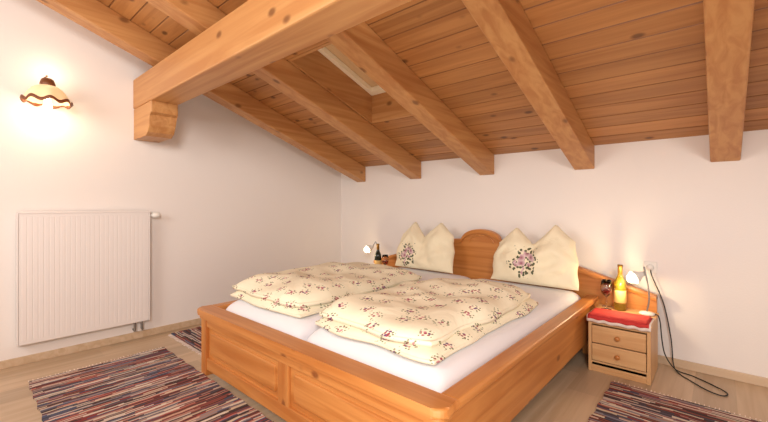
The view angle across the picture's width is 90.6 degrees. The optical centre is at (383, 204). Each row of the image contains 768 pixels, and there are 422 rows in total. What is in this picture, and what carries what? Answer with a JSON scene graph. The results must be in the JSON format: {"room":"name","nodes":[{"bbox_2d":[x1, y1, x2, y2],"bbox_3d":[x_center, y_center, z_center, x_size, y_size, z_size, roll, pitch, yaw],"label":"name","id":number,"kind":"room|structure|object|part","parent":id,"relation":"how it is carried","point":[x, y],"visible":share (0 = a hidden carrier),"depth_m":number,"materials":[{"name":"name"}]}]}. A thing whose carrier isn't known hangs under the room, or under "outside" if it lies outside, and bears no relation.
{"room":"bedroom","nodes":[
{"label":"bedroom","id":0,"kind":"room"},
{"bbox_2d":[0,0,340,360],"bbox_3d":[-2.308,-0.625,2.914,0.100,3.449,5.206,0,0,41],"label":"wall","id":1,"kind":"structure","parent":0,"point":[235,201],"depth_m":3.23,"materials":[{"name":"white paint"}]},
{"bbox_2d":[20,75,73,110],"bbox_3d":[-2.317,-0.774,2.618,0.280,0.255,0.280,0,0,41],"label":"wall sconce","id":2,"kind":"object","parent":1,"relation":"attached to","point":[45,93],"visible":1,"depth_m":2.58,"materials":[{"name":"white glass"}]},
{"bbox_3d":[-2.317,-0.759,2.618,0.255,0.126,0.255,0,0,-26],"label":"lamp shade","id":3,"kind":"part","parent":2,"relation":"part of","materials":[{"name":"beige glass"}]},
{"bbox_3d":[-2.317,-0.720,2.618,0.050,0.145,0.050,0,0,41],"label":"bulb","id":4,"kind":"part","parent":2,"relation":"part of","materials":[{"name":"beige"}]},
{"bbox_2d":[16,210,159,346],"bbox_3d":[-2.202,0.537,2.903,0.070,0.984,0.873,0,0,41],"label":"radiator","id":5,"kind":"object","parent":1,"relation":"attached to","point":[78,272],"visible":1,"depth_m":2.81,"materials":[{"name":"white metal"}]},
{"bbox_2d":[17,210,149,213],"bbox_3d":[-2.221,0.052,2.869,0.051,0.015,0.793,0,0,41],"label":"grille","id":6,"kind":"object","parent":5,"relation":"attached to","point":[136,211],"depth_m":2.84,"materials":[{"name":"white metal"}]},
{"bbox_2d":[0,318,200,369],"bbox_3d":[-2.266,1.073,2.877,0.014,0.055,5.206,0,0,41],"label":"baseboard","id":7,"kind":"structure","parent":1,"relation":"attached to","point":[40,356],"depth_m":2.91,"materials":[{"name":"brown wood"}]},
{"bbox_2d":[0,324,767,421],"bbox_3d":[-0.189,1.130,1.039,5.760,0.060,5.406,0,0,41],"label":"floor","id":8,"kind":"structure","parent":0,"point":[573,394],"depth_m":2.30,"materials":[{"name":"laminate"}]},
{"bbox_2d":[28,347,273,421],"bbox_3d":[-1.252,1.095,2.019,1.919,0.009,0.775,0,0,41],"label":"rag rug","id":9,"kind":"object","parent":8,"relation":"on","point":[156,385],"visible":1,"depth_m":2.18,"materials":[{"name":"multicoloured fabric"}]},
{"bbox_2d":[168,326,200,354],"bbox_3d":[-1.044,1.095,3.574,0.710,0.010,1.600,0,0,41],"label":"rag rug","id":10,"kind":"object","parent":8,"relation":"on","point":[191,337],"visible":0.16,"depth_m":3.13,"materials":[{"name":"multicoloured fabric"}]},
{"bbox_2d":[197,229,657,421],"bbox_3d":[0.187,0.659,2.665,2.608,0.882,2.160,0,0,41],"label":"double bed","id":11,"kind":"object","parent":8,"relation":"on","point":[296,379],"visible":0.55,"depth_m":1.85,"materials":[{"name":"brown wood"}]},
{"bbox_3d":[-1.151,0.912,2.487,0.070,0.375,0.060,0,0,41],"label":"foot post","id":12,"kind":"part","parent":11,"relation":"part of","materials":[{"name":"brown wood"}]},
{"bbox_3d":[-0.824,0.885,2.197,0.814,0.210,0.014,0,0,41],"label":"foot panel","id":13,"kind":"part","parent":11,"relation":"part of","materials":[{"name":"brown wood"}]},
{"bbox_3d":[-0.488,1.022,1.895,1.718,0.075,0.040,0,0,41],"label":"foot rail","id":14,"kind":"part","parent":11,"relation":"part of","materials":[{"name":"brown wood"}]},
{"bbox_3d":[-0.488,0.752,1.895,1.718,0.065,0.040,0,0,41],"label":"foot rail","id":15,"kind":"part","parent":11,"relation":"part of","materials":[{"name":"brown wood"}]},
{"bbox_3d":[-0.147,0.885,1.598,0.814,0.210,0.014,0,0,41],"label":"foot panel","id":16,"kind":"part","parent":11,"relation":"part of","materials":[{"name":"brown wood"}]},
{"bbox_2d":[226,267,469,340],"bbox_3d":[-0.120,0.740,2.969,0.861,0.240,1.972,0,0,41],"label":"mattress","id":17,"kind":"object","parent":11,"relation":"on","point":[302,328],"visible":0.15,"depth_m":2.21,"materials":[{"name":"white fabric"}]},
{"bbox_2d":[231,262,421,317],"bbox_3d":[-0.367,0.536,2.756,0.842,0.160,1.231,0,0,41],"label":"duvet","id":18,"kind":"object","parent":17,"relation":"on","point":[301,292],"visible":0.94,"depth_m":2.42,"materials":[{"name":"beige fabric"}]},
{"bbox_2d":[395,222,454,272],"bbox_3d":[0.382,0.388,3.616,0.671,0.441,0.220,0,0,41],"label":"pillow","id":19,"kind":"object","parent":17,"relation":"on","point":[435,251],"visible":1,"depth_m":3.51,"materials":[{"name":"fabric"}]},
{"bbox_2d":[307,279,580,392],"bbox_3d":[0.533,0.740,2.391,0.861,0.240,1.972,0,0,41],"label":"mattress","id":20,"kind":"object","parent":11,"relation":"on","point":[441,376],"visible":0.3,"depth_m":1.73,"materials":[{"name":"white fabric"}]},
{"bbox_2d":[315,278,537,364],"bbox_3d":[0.306,0.536,2.144,0.766,0.160,1.219,0,0,41],"label":"duvet","id":21,"kind":"object","parent":20,"relation":"on","point":[429,321],"visible":1,"depth_m":1.81,"materials":[{"name":"beige fabric"}]},
{"bbox_2d":[491,225,578,290],"bbox_3d":[1.149,0.380,2.937,0.670,0.456,0.216,0,0,41],"label":"pillow","id":22,"kind":"object","parent":20,"relation":"on","point":[552,261],"visible":1,"depth_m":2.84,"materials":[{"name":"fabric"}]},
{"bbox_3d":[0.887,0.515,3.456,2.608,0.570,0.028,0,0,41],"label":"headboard","id":23,"kind":"part","parent":11,"relation":"part of","materials":[{"name":"brown wood"}]},
{"bbox_3d":[0.878,0.835,2.074,0.028,0.270,2.030,0,0,41],"label":"rail","id":24,"kind":"part","parent":11,"relation":"part of","materials":[{"name":"brown wood"}]},
{"bbox_3d":[1.526,0.900,2.829,0.070,0.400,0.080,0,0,41],"label":"head post","id":25,"kind":"part","parent":11,"relation":"part of","materials":[{"name":"brown wood"}]},
{"bbox_2d":[586,304,658,385],"bbox_3d":[1.597,0.914,2.541,0.360,0.372,0.387,0,0,41],"label":"nightstand","id":26,"kind":"object","parent":8,"relation":"on","point":[630,354],"visible":0.89,"depth_m":2.42,"materials":[{"name":"brown wood"}]},
{"bbox_2d":[600,280,611,309],"bbox_3d":[1.552,0.628,2.652,0.072,0.199,0.072,0,0,41],"label":"wine glass","id":27,"kind":"object","parent":26,"relation":"on","point":[606,285],"depth_m":2.63,"materials":[{"name":"glass"}]},
{"bbox_3d":[1.494,0.850,2.425,0.298,0.112,0.020,0,0,41],"label":"drawer","id":28,"kind":"part","parent":26,"relation":"part of","materials":[{"name":"brown wood"}]},
{"bbox_3d":[1.494,0.967,2.425,0.298,0.110,0.020,0,0,41],"label":"drawer","id":29,"kind":"part","parent":26,"relation":"part of","materials":[{"name":"brown wood"}]},
{"bbox_3d":[1.503,0.769,2.435,0.304,0.038,0.020,0,0,41],"label":"rail","id":30,"kind":"part","parent":26,"relation":"part of","materials":[{"name":"brown wood"}]},
{"bbox_2d":[614,264,626,310],"bbox_3d":[1.638,0.570,2.636,0.076,0.314,0.076,0,0,41],"label":"wine bottle","id":31,"kind":"object","parent":26,"relation":"on","point":[620,292],"visible":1,"depth_m":2.61,"materials":[{"name":"yellow glass"}]},
{"bbox_2d":[587,308,654,331],"bbox_3d":[1.535,0.741,2.472,0.352,0.058,0.203,0,0,41],"label":"tablecloth","id":32,"kind":"object","parent":26,"relation":"on","point":[597,315],"visible":1,"depth_m":2.42,"materials":[{"name":"red fabric"}]},
{"bbox_2d":[626,267,657,315],"bbox_3d":[1.725,0.570,2.539,0.178,0.315,0.090,0,0,30],"label":"bedside lamp","id":33,"kind":"object","parent":26,"relation":"on","point":[635,277],"visible":0.99,"depth_m":2.53,"materials":[{"name":"white plastic"}]},
{"bbox_3d":[1.677,0.493,2.561,0.074,0.065,0.070,0,0,41],"label":"bulb","id":34,"kind":"part","parent":33,"relation":"part of","materials":[{"name":"beige glass"}]},
{"bbox_3d":[1.701,0.489,2.570,0.094,0.086,0.085,0,0,-24],"label":"lamp shade","id":35,"kind":"part","parent":33,"relation":"part of","materials":[{"name":"white plastic"}]},
{"bbox_2d":[588,381,766,421],"bbox_3d":[1.090,1.095,1.405,0.780,0.010,1.920,0,0,41],"label":"rag rug","id":36,"kind":"object","parent":8,"relation":"on","point":[620,402],"visible":1,"depth_m":2.03,"materials":[{"name":"multicoloured fabric"}]},
{"bbox_3d":[-0.116,0.914,4.057,0.350,0.372,0.387,0,0,41],"label":"nightstand","id":37,"kind":"object","parent":8,"relation":"on","visible":0},
{"bbox_2d":[364,241,376,252],"bbox_3d":[-0.121,0.563,4.135,0.196,0.328,0.091,0,0,-14],"label":"bedside lamp","id":38,"kind":"object","parent":37,"relation":"on","point":[368,248],"visible":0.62,"depth_m":4.10,"materials":[{"name":"white plastic"}]},
{"bbox_3d":[-0.162,0.478,4.139,0.087,0.086,0.094,0,0,41],"label":"lamp shade","id":39,"kind":"part","parent":38,"relation":"part of","materials":[{"name":"white plastic"}]},
{"bbox_2d":[374,244,381,263],"bbox_3d":[-0.064,0.570,4.062,0.076,0.314,0.076,0,0,41],"label":"wine bottle","id":40,"kind":"object","parent":37,"relation":"on","point":[377,260],"visible":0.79,"depth_m":4.04,"materials":[{"name":"black glass"}]},
{"bbox_2d":[382,255,388,264],"bbox_3d":[0.013,0.628,4.021,0.072,0.199,0.072,0,0,41],"label":"wine glass","id":41,"kind":"object","parent":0,"point":[385,259],"depth_m":3.99,"materials":[{"name":"glass"}]},
{"bbox_2d":[98,0,767,166],"bbox_3d":[-0.189,-1.408,1.039,5.560,1.902,5.206,0,0,41],"label":"ceiling","id":42,"kind":"structure","parent":0,"point":[630,70],"depth_m":2.26,"materials":[{"name":"brown wood"}]},
{"bbox_2d":[37,0,365,181],"bbox_3d":[-1.996,-1.302,2.638,0.145,2.049,5.204,0,0,41],"label":"rafter","id":43,"kind":"object","parent":42,"relation":"attached to","point":[92,15],"depth_m":3.23,"materials":[{"name":"brown wood"}]},
{"bbox_2d":[133,0,411,142],"bbox_3d":[0.087,-0.780,1.351,5.558,0.491,0.200,0,0,41],"label":"ceiling beam","id":44,"kind":"structure","parent":42,"relation":"attached to","point":[257,34],"depth_m":2.04,"materials":[{"name":"brown wood"}]},
{"bbox_2d":[145,0,420,178],"bbox_3d":[-1.384,-1.302,2.097,0.145,2.049,5.204,0,0,41],"label":"rafter","id":45,"kind":"object","parent":42,"relation":"attached to","point":[197,16],"depth_m":2.95,"materials":[{"name":"brown wood"}]},
{"bbox_2d":[288,50,372,123],"bbox_3d":[-0.398,-1.061,3.088,0.019,0.659,0.892,0,0,41],"label":"shaft","id":46,"kind":"object","parent":42,"relation":"attached to","point":[315,64],"visible":0.57,"depth_m":3.09,"materials":[{"name":"brown wood"}]},
{"bbox_2d":[289,42,385,95],"bbox_3d":[-0.158,-1.183,2.862,0.640,0.413,0.872,0,0,41],"label":"window","id":47,"kind":"structure","parent":42,"relation":"attached to","point":[322,49],"depth_m":3.10,"materials":[{"name":"brown wood"}]},
{"bbox_3d":[-0.374,-1.150,3.067,0.045,0.346,0.852,0,0,41],"label":"frame","id":48,"kind":"part","parent":47,"relation":"part of","materials":[{"name":"beige wood"}]},
{"bbox_2d":[326,44,377,86],"bbox_3d":[-0.152,-1.192,2.870,0.760,0.384,0.972,0,0,41],"label":"window blind","id":49,"kind":"object","parent":47,"relation":"attached to","point":[331,48],"visible":0.02,"depth_m":3.10,"materials":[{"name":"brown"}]},
{"bbox_3d":[0.114,-1.005,3.170,0.640,0.057,0.050,0,0,41],"label":"frame","id":50,"kind":"part","parent":47,"relation":"part of","materials":[{"name":"beige wood"}]},
{"bbox_2d":[372,92,412,123],"bbox_3d":[0.137,-0.904,3.196,0.640,0.345,0.019,0,0,41],"label":"shaft","id":51,"kind":"object","parent":42,"relation":"attached to","point":[384,107],"visible":0.29,"depth_m":3.29,"materials":[{"name":"brown wood"}]},
{"bbox_2d":[327,22,493,174],"bbox_3d":[-0.773,-1.302,1.556,0.145,2.049,5.204,0,0,41],"label":"rafter","id":52,"kind":"object","parent":42,"relation":"attached to","point":[359,43],"depth_m":2.56,"materials":[{"name":"brown wood"}]},
{"bbox_2d":[461,0,594,169],"bbox_3d":[-0.161,-1.302,1.015,0.145,2.049,5.204,0,0,41],"label":"rafter","id":53,"kind":"object","parent":42,"relation":"attached to","point":[505,24],"depth_m":2.07,"materials":[{"name":"brown wood"}]},
{"bbox_2d":[703,0,754,161],"bbox_3d":[0.450,-1.302,0.473,0.145,2.049,5.204,0,0,41],"label":"rafter","id":54,"kind":"object","parent":42,"relation":"attached to","point":[728,24],"depth_m":1.72,"materials":[{"name":"brown wood"}]},
{"bbox_2d":[341,129,767,377],"bbox_3d":[1.569,0.312,3.026,5.760,1.575,0.100,0,0,41],"label":"wall","id":55,"kind":"structure","parent":0,"point":[703,222],"depth_m":2.70,"materials":[{"name":"white paint"}]},
{"bbox_2d":[643,261,656,273],"bbox_3d":[1.870,0.440,2.672,0.080,0.080,0.031,0,0,41],"label":"wall outlet","id":56,"kind":"object","parent":55,"relation":"attached to","point":[652,266],"visible":0.96,"depth_m":2.67,"materials":[{"name":"white plastic"}]},
{"bbox_2d":[650,270,728,396],"bbox_3d":[1.898,0.775,2.417,0.170,0.651,0.496,0,0,-13],"label":"power cord","id":57,"kind":"object","parent":56,"relation":"attached to","point":[673,366],"visible":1,"depth_m":2.49,"materials":[{"name":"black plastic"}]},
{"bbox_2d":[658,355,767,387],"bbox_3d":[1.536,1.073,2.979,5.546,0.055,0.014,0,0,41],"label":"baseboard","id":58,"kind":"structure","parent":55,"relation":"attached to","point":[720,372],"depth_m":2.44,"materials":[{"name":"brown wood"}]}
]}

